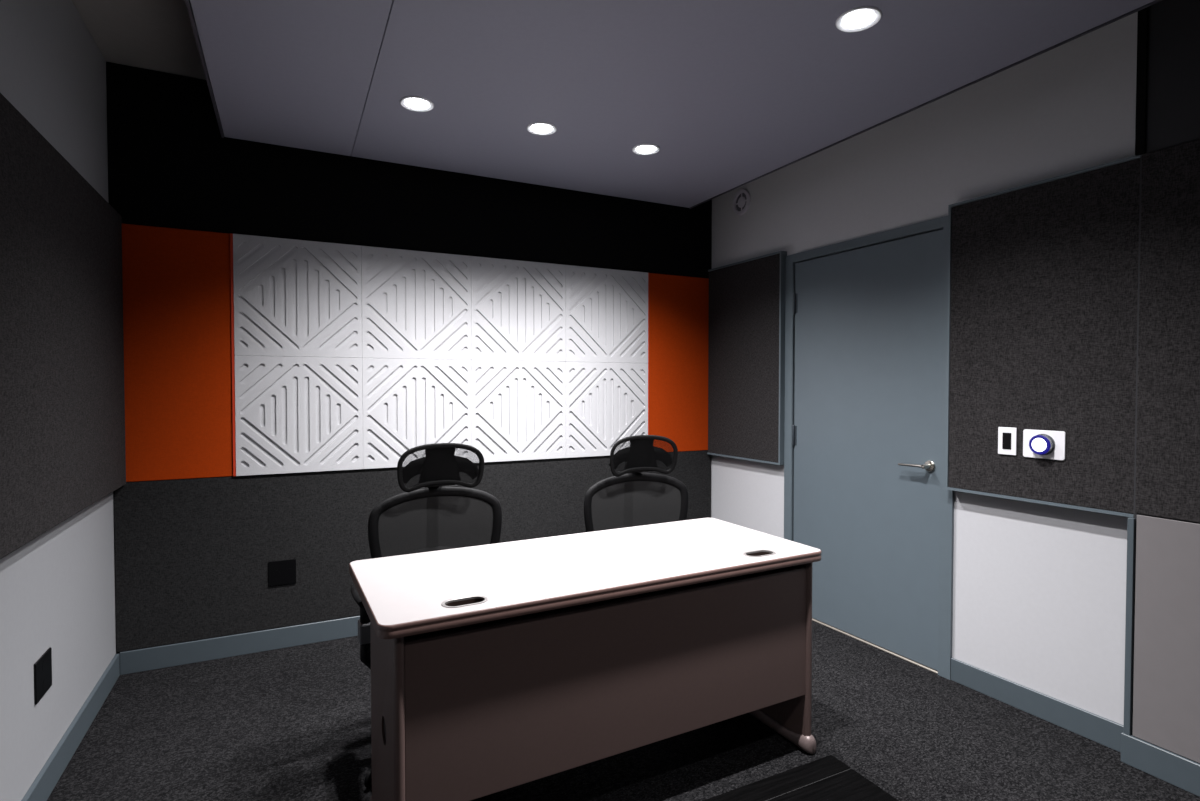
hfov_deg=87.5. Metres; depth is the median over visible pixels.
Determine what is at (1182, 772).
baseboard
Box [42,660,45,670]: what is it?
socket
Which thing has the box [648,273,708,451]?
fabric panel
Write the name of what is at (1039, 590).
wall
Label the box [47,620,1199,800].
floor
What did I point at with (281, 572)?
power outlet
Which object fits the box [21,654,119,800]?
baseboard
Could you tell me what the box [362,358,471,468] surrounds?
tile
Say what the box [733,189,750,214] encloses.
air vent
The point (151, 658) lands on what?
baseboard
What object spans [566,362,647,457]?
tile
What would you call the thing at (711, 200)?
wall
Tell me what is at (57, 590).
wall
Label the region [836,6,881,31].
recessed light
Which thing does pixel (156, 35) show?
ceiling
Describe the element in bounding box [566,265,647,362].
tile
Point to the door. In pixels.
(866, 316)
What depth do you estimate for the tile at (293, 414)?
3.12 m
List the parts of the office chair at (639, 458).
backrest, backrest frame, headrest frame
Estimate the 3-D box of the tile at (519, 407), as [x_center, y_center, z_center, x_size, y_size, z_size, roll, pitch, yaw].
[-0.467,0.059,3.648,0.573,0.578,0.023,-1,1,-26]
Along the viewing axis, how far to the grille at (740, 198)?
3.97 m
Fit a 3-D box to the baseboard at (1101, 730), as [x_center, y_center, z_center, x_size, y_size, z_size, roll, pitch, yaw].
[1.316,1.179,3.233,0.012,0.098,2.379,-1,1,-28]
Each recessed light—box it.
[400,96,433,111]
[527,122,556,134]
[632,144,659,154]
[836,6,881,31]
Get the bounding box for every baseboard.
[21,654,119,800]
[120,615,359,674]
[951,658,1123,752]
[1121,732,1199,796]
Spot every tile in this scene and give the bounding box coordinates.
[233,234,361,357]
[234,355,362,475]
[361,246,470,359]
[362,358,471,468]
[471,256,565,361]
[471,360,565,462]
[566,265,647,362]
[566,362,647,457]
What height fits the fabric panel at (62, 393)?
1.198 m
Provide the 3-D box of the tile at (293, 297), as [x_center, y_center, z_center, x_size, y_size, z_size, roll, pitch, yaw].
[-1.494,-0.508,3.124,0.573,0.578,0.023,-1,1,-26]
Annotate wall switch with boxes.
[998,427,1016,454]
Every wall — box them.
[0,0,115,800]
[116,200,711,659]
[711,12,1137,724]
[1132,0,1199,735]
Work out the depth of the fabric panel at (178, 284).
2.90 m
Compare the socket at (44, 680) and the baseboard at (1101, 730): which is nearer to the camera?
the socket at (44, 680)
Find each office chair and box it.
[350,443,501,797]
[584,435,728,721]
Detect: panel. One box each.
[0,93,125,558]
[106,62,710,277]
[113,450,710,651]
[122,224,235,481]
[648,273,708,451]
[707,251,786,464]
[945,155,1139,517]
[1023,429,1065,459]
[1135,139,1199,522]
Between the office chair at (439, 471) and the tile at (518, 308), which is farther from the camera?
the tile at (518, 308)
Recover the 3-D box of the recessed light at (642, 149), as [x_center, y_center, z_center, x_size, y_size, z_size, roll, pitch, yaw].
[0.223,-1.212,3.037,0.134,0.013,0.134,-1,1,-26]
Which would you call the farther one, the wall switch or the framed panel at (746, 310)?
the framed panel at (746, 310)
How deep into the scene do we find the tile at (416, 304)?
3.37 m
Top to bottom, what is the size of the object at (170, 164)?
0.703 m
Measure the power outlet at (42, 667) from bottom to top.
0.126 m
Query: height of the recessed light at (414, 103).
0.013 m
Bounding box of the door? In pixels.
[784,215,953,679]
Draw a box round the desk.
[349,518,820,800]
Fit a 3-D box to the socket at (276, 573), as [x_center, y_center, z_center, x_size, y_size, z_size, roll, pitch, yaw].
[-1.597,0.853,3.095,0.033,0.033,0.001,-1,1,-26]
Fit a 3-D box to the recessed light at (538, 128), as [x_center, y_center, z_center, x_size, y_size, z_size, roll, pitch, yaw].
[-0.260,-1.206,2.793,0.134,0.013,0.134,-1,1,-26]
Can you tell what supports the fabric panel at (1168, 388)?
attached to the wall at (1173, 64)
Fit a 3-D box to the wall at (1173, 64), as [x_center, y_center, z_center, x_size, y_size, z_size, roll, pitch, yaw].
[2.528,-0.088,0.921,0.172,2.735,2.800,-1,1,-26]
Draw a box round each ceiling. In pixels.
[72,0,205,79]
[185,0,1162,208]
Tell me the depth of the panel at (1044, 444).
2.37 m
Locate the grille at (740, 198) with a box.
[735,193,746,210]
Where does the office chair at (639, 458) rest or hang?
on the floor
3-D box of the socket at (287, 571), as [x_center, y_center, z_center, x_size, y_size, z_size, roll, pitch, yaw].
[-1.549,0.853,3.119,0.033,0.033,0.001,-1,1,-26]
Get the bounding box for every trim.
[1123,517,1135,735]
[1135,7,1148,155]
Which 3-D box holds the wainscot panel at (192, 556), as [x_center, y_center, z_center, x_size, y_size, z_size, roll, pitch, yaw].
[-0.713,0.736,3.546,3.276,0.765,0.014,-1,1,-26]
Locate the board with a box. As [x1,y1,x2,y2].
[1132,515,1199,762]
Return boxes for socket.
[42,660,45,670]
[43,679,46,689]
[273,570,279,576]
[285,569,291,574]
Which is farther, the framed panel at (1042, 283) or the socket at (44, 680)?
the framed panel at (1042, 283)
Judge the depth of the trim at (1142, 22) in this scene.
2.11 m
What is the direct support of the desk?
on the floor
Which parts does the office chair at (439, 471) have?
armrest, arm post, backrest frame, backrest, headrest frame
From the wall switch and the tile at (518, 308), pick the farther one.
the tile at (518, 308)
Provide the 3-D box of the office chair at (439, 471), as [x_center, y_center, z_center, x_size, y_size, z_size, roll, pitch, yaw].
[-0.548,0.707,2.293,0.688,1.084,0.639,0,1,7]
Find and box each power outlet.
[34,647,51,704]
[268,559,295,585]
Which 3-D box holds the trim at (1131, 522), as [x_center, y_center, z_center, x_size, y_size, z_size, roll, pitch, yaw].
[1.835,0.777,2.163,0.044,0.748,0.018,-1,1,-26]

